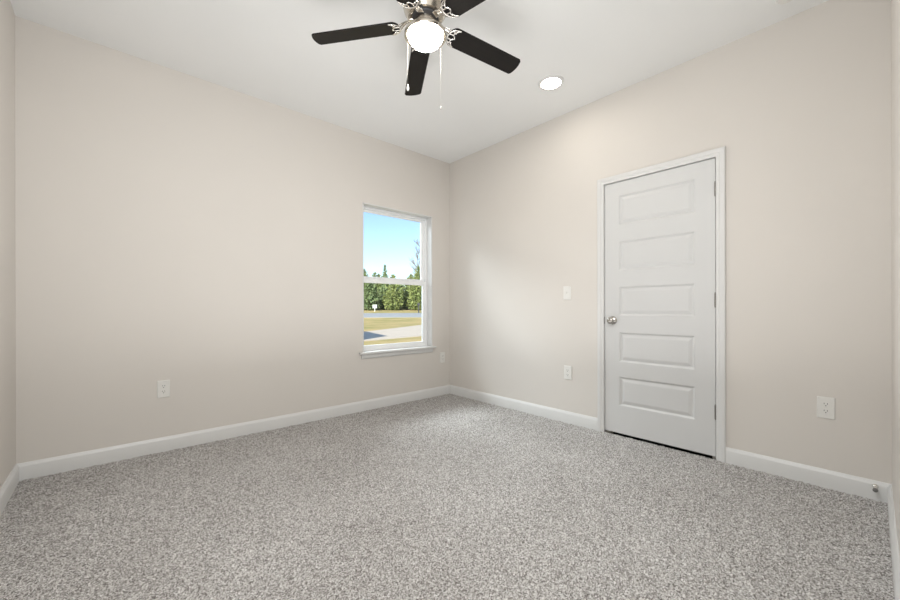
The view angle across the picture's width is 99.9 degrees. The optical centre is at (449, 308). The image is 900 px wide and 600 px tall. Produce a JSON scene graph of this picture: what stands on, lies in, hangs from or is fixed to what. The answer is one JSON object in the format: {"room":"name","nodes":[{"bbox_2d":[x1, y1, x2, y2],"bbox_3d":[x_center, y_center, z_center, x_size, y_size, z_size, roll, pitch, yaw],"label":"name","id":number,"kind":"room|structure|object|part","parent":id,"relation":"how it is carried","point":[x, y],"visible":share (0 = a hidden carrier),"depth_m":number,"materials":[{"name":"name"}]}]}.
{"room":"empty bedroom","nodes":[
{"label":"empty bedroom","id":0,"kind":"room"},
{"bbox_2d":[0,0,15,488],"bbox_3d":[-1.424,-0.232,0.836,0.160,2.990,3.593,0,0,-42],"label":"wall","id":1,"kind":"structure","parent":0,"point":[7,16],"depth_m":2.04,"materials":[{"name":"paint"}]},
{"bbox_2d":[0,465,18,515],"bbox_3d":[-1.405,0.970,0.949,0.015,0.109,3.418,0,0,-42],"label":"baseboard","id":2,"kind":"structure","parent":1,"relation":"attached to","point":[7,489],"depth_m":2.02,"materials":[{"name":"paint"}]},
{"bbox_2d":[15,16,449,463],"bbox_3d":[-1.336,-0.233,3.432,3.752,2.990,0.160,0,0,-42],"label":"wall","id":3,"kind":"structure","parent":0,"point":[201,236],"depth_m":2.77,"materials":[{"name":"paint"}]},
{"bbox_2d":[157,380,169,397],"bbox_3d":[-2.038,0.573,2.690,0.074,0.122,0.009,0,0,-42],"label":"wall outlet","id":4,"kind":"object","parent":3,"relation":"attached to","point":[163,387],"visible":1,"depth_m":2.69,"materials":[{"name":"plastic"}]},
{"bbox_2d":[16,385,449,480],"bbox_3d":[-1.275,0.970,3.367,3.432,0.109,0.015,0,0,-42],"label":"baseboard","id":5,"kind":"structure","parent":3,"relation":"attached to","point":[64,463],"depth_m":2.83,"materials":[{"name":"paint"}]},
{"bbox_2d":[359,202,435,358],"bbox_3d":[-0.578,-0.276,4.082,0.964,1.555,0.191,0,0,-42],"label":"window","id":6,"kind":"structure","parent":3,"relation":"in","point":[424,346],"depth_m":4.25,"materials":[{"name":"paint"}]},
{"bbox_3d":[-0.626,-0.658,4.140,0.830,0.733,0.025,0,0,-42],"label":"sash","id":7,"kind":"part","parent":6,"relation":"part of","materials":[{"name":"clear glass"}]},
{"bbox_3d":[-0.604,0.059,4.117,0.830,0.730,0.030,0,0,-42],"label":"sash","id":8,"kind":"part","parent":6,"relation":"part of","materials":[{"name":"white plastic"}]},
{"bbox_2d":[440,352,444,362],"bbox_3d":[-0.088,0.576,4.433,0.074,0.122,0.009,0,0,-42],"label":"wall outlet","id":9,"kind":"object","parent":3,"relation":"attached to","point":[442,354],"visible":1,"depth_m":4.43,"materials":[{"name":"plastic"}]},
{"bbox_2d":[10,0,827,163],"bbox_3d":[-0.141,-1.829,2.092,3.752,0.200,3.753,0,0,-42],"label":"ceiling","id":10,"kind":"structure","parent":0,"point":[266,50],"depth_m":2.52,"materials":[{"name":"paint"}]},
{"bbox_2d":[312,0,519,109],"bbox_3d":[-0.097,-1.412,1.991,1.183,0.636,1.167,0,0,-42],"label":"ceiling fan","id":11,"kind":"object","parent":10,"relation":"hanging from","point":[424,32],"visible":1,"depth_m":2.03,"materials":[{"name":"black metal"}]},
{"bbox_3d":[-0.505,-1.485,2.043,0.481,0.006,0.115,-4,11,6],"label":"blade","id":12,"kind":"part","parent":11,"relation":"part of","materials":[{"name":"brown wood"}]},
{"bbox_3d":[-0.284,-1.486,1.659,0.115,0.006,0.481,12,9,23],"label":"blade","id":13,"kind":"part","parent":11,"relation":"part of","materials":[{"name":"black wood"}]},
{"bbox_3d":[-0.208,-1.486,2.373,0.115,0.006,0.481,-12,-1,-12],"label":"blade","id":14,"kind":"part","parent":11,"relation":"part of","materials":[{"name":"brown wood"}]},
{"bbox_3d":[-0.130,-1.418,2.004,0.183,0.069,0.183,0,0,-42],"label":"lamp globe","id":15,"kind":"part","parent":11,"relation":"part of","materials":[{"name":"white glass"}]},
{"bbox_3d":[0.151,-1.486,1.751,0.481,0.006,0.115,5,-8,42],"label":"blade","id":16,"kind":"part","parent":11,"relation":"part of","materials":[{"name":"brown wood"}]},
{"bbox_3d":[0.198,-1.486,2.192,0.481,0.006,0.115,4,-14,-30],"label":"blade","id":17,"kind":"part","parent":11,"relation":"part of","materials":[{"name":"black wood"}]},
{"bbox_2d":[538,75,563,89],"bbox_3d":[0.774,-1.725,2.897,0.194,0.012,0.194,0,0,-42],"label":"recessed light","id":18,"kind":"object","parent":10,"relation":"in","point":[551,82],"visible":1,"depth_m":2.88,"materials":[{"name":"paint"}]},
{"bbox_2d":[775,0,791,4],"bbox_3d":[1.850,-1.713,2.075,0.100,0.039,0.100,0,0,-42],"label":"smoke detector","id":19,"kind":"object","parent":10,"relation":"attached to","point":[780,2],"visible":1,"depth_m":2.09,"materials":[{"name":"plastic"}]},
{"bbox_2d":[0,394,894,599],"bbox_3d":[-0.136,1.014,2.093,3.436,0.012,3.437,0,0,-42],"label":"floor","id":20,"kind":"structure","parent":0,"point":[447,496],"depth_m":1.80,"materials":[{"name":"carpet"}]},
{"bbox_2d":[450,0,891,483],"bbox_3d":[1.515,-0.212,3.463,0.860,3.040,3.593,0,0,-42],"label":"wall","id":21,"kind":"structure","parent":0,"point":[799,105],"depth_m":2.38,"materials":[{"name":"paint"}]},
{"bbox_2d":[450,385,597,430],"bbox_3d":[0.614,0.967,3.816,0.015,0.109,1.834,0,0,-42],"label":"baseboard","id":22,"kind":"structure","parent":21,"relation":"attached to","point":[585,421],"depth_m":3.63,"materials":[{"name":"paint"}]},
{"bbox_2d":[563,286,570,299],"bbox_3d":[1.033,-0.137,3.345,0.016,0.122,0.074,0,0,-42],"label":"light switch","id":23,"kind":"object","parent":21,"relation":"attached to","point":[566,289],"visible":1,"depth_m":3.34,"materials":[{"name":"plastic"}]},
{"bbox_2d":[564,365,571,379],"bbox_3d":[1.041,0.569,3.342,0.009,0.122,0.074,0,0,-42],"label":"wall outlet","id":24,"kind":"object","parent":21,"relation":"attached to","point":[567,369],"visible":1,"depth_m":3.34,"materials":[{"name":"plastic"}]},
{"bbox_2d":[604,158,715,456],"bbox_3d":[1.513,-0.007,2.801,0.098,1.998,0.770,0,0,-42],"label":"door","id":25,"kind":"structure","parent":21,"relation":"in","point":[660,317],"depth_m":2.76,"materials":[{"name":"paint"}]},
{"bbox_3d":[1.289,0.096,3.025,0.063,0.066,0.066,0,0,-42],"label":"knob","id":26,"kind":"part","parent":25,"relation":"part of","materials":[{"name":"silver metal"}]},
{"bbox_2d":[597,146,725,462],"bbox_3d":[1.575,-0.022,2.858,0.178,2.083,0.876,0,0,-42],"label":"door frame","id":27,"kind":"structure","parent":21,"relation":"attached to","point":[719,153],"depth_m":2.51,"materials":[{"name":"paint"}]},
{"bbox_2d":[726,447,891,502],"bbox_3d":[2.045,0.965,2.216,0.015,0.109,0.708,0,0,-42],"label":"baseboard","id":28,"kind":"structure","parent":21,"relation":"attached to","point":[841,482],"depth_m":2.17,"materials":[{"name":"paint"}]},
{"bbox_2d":[872,484,878,491],"bbox_3d":[2.210,0.935,1.964,0.074,0.024,0.024,0,0,-42],"label":"door stop","id":29,"kind":"object","parent":28,"relation":"attached to","point":[875,486],"visible":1,"depth_m":1.97,"materials":[{"name":"silver metal"}]},
{"bbox_2d":[817,396,834,419],"bbox_3d":[2.122,0.561,2.134,0.009,0.122,0.074,0,0,-42],"label":"wall outlet","id":30,"kind":"object","parent":21,"relation":"attached to","point":[825,405],"visible":1,"depth_m":2.13,"materials":[{"name":"plastic"}]},
{"bbox_2d":[822,408,829,413],"bbox_3d":[2.120,0.581,2.133,0.005,0.028,0.034,0,0,-42],"label":"receptacle","id":31,"kind":"object","parent":30,"relation":"attached to","point":[824,410],"depth_m":2.13,"materials":[{"name":"plastic"}]},
{"bbox_2d":[822,402,829,406],"bbox_3d":[2.120,0.542,2.133,0.005,0.028,0.034,0,0,-42],"label":"receptacle","id":32,"kind":"object","parent":30,"relation":"attached to","point":[824,404],"depth_m":2.13,"materials":[{"name":"plastic"}]},
{"bbox_2d":[891,0,899,555],"bbox_3d":[1.059,-0.236,0.753,3.432,2.990,0.160,0,0,-42],"label":"wall","id":33,"kind":"structure","parent":0,"point":[895,4],"depth_m":1.60,"materials":[{"name":"paint"}]},
{"bbox_2d":[887,485,899,599],"bbox_3d":[1.003,0.966,0.819,3.402,0.109,0.015,0,0,-42],"label":"baseboard","id":34,"kind":"structure","parent":33,"relation":"attached to","point":[895,556],"depth_m":1.48,"materials":[{"name":"paint"}]},
{"label":"outside","id":35,"kind":"structure","parent":0,"visible":0},
{"bbox_2d":[364,313,421,317],"bbox_3d":[-5.451,0.685,35.231,100.001,0.442,5.501,0,0,-9],"label":"road","id":36,"kind":"structure","parent":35,"point":[366,315],"depth_m":34.42,"materials":[{"name":"grey asphalt"}]},
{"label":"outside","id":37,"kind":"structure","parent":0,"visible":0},
{"bbox_2d":[364,325,421,340],"bbox_3d":[-1.843,1.091,22.928,6.200,0.820,22.172,0,0,17],"label":"driveway","id":38,"kind":"structure","parent":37,"point":[410,331],"depth_m":18.73,"materials":[{"name":"concrete"}]},
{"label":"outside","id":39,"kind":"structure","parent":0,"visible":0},
{"bbox_2d":[364,309,421,344],"bbox_3d":[-6.667,0.766,43.087,140.290,1.900,126.412,0,0,-42],"label":"ground","id":40,"kind":"structure","parent":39,"point":[370,324],"depth_m":26.43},
{"bbox_2d":[364,283,381,309],"bbox_3d":[-9.383,-1.641,43.857,2.588,4.181,2.729,0,0,33],"label":"pine tree","id":41,"kind":"object","parent":40,"relation":"on","point":[370,299],"visible":0.82,"depth_m":43.59,"materials":[{"name":"green plant"}]},
{"bbox_2d":[372,273,382,309],"bbox_3d":[-9.315,-2.122,49.579,2.771,5.037,2.890,0,0,-16],"label":"pine tree","id":42,"kind":"object","parent":40,"relation":"on","point":[378,275],"visible":0.19,"depth_m":49.16,"materials":[{"name":"green plant"}]},
{"bbox_2d":[377,276,389,309],"bbox_3d":[-8.021,-1.816,47.141,2.921,4.474,2.769,0,0,34],"label":"pine tree","id":43,"kind":"object","parent":40,"relation":"on","point":[381,305],"visible":0.38,"depth_m":46.72,"materials":[{"name":"green plant"}]},
{"bbox_2d":[381,264,388,277],"bbox_3d":[-9.067,-2.903,52.566,2.161,6.453,2.283,0,0,20],"label":"pine tree","id":44,"kind":"object","parent":40,"relation":"on","point":[385,272],"visible":0.12,"depth_m":52.57,"materials":[{"name":"green plant"}]},
{"bbox_2d":[381,274,404,309],"bbox_3d":[-6.658,-1.792,44.333,2.798,4.492,2.652,0,0,7],"label":"pine tree","id":45,"kind":"object","parent":40,"relation":"on","point":[392,297],"visible":0.96,"depth_m":44.00,"materials":[{"name":"green plant"}]},
{"bbox_2d":[397,284,406,309],"bbox_3d":[-6.644,-1.855,49.883,2.933,4.492,2.780,0,0,17],"label":"pine tree","id":46,"kind":"object","parent":40,"relation":"on","point":[397,284],"visible":0.07,"depth_m":49.62,"materials":[{"name":"green plant"}]},
{"bbox_2d":[399,277,411,309],"bbox_3d":[-5.311,-1.764,47.447,2.704,4.341,2.562,0,0,-29],"label":"pine tree","id":47,"kind":"object","parent":40,"relation":"on","point":[404,289],"visible":0.44,"depth_m":47.09,"materials":[{"name":"green plant"}]},
{"bbox_2d":[406,273,421,309],"bbox_3d":[-3.887,-1.910,44.577,2.652,4.721,2.794,0,0,-21],"label":"pine tree","id":48,"kind":"object","parent":40,"relation":"on","point":[415,295],"visible":0.8,"depth_m":44.14,"materials":[{"name":"green plant"}]},
{"bbox_2d":[409,239,419,274],"bbox_3d":[-4.941,-5.573,59.792,3.394,11.267,2.453,0,0,13],"label":"bare tree","id":49,"kind":"object","parent":40,"relation":"on","point":[417,241],"visible":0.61,"depth_m":59.71,"materials":[{"name":"grey plant"}]},
{"bbox_2d":[412,266,419,278],"bbox_3d":[-4.453,-2.922,53.302,3.231,6.478,2.932,0,0,-10],"label":"pine tree","id":50,"kind":"object","parent":40,"relation":"on","point":[418,267],"visible":0.06,"depth_m":53.23,"materials":[{"name":"green plant"}]}
]}

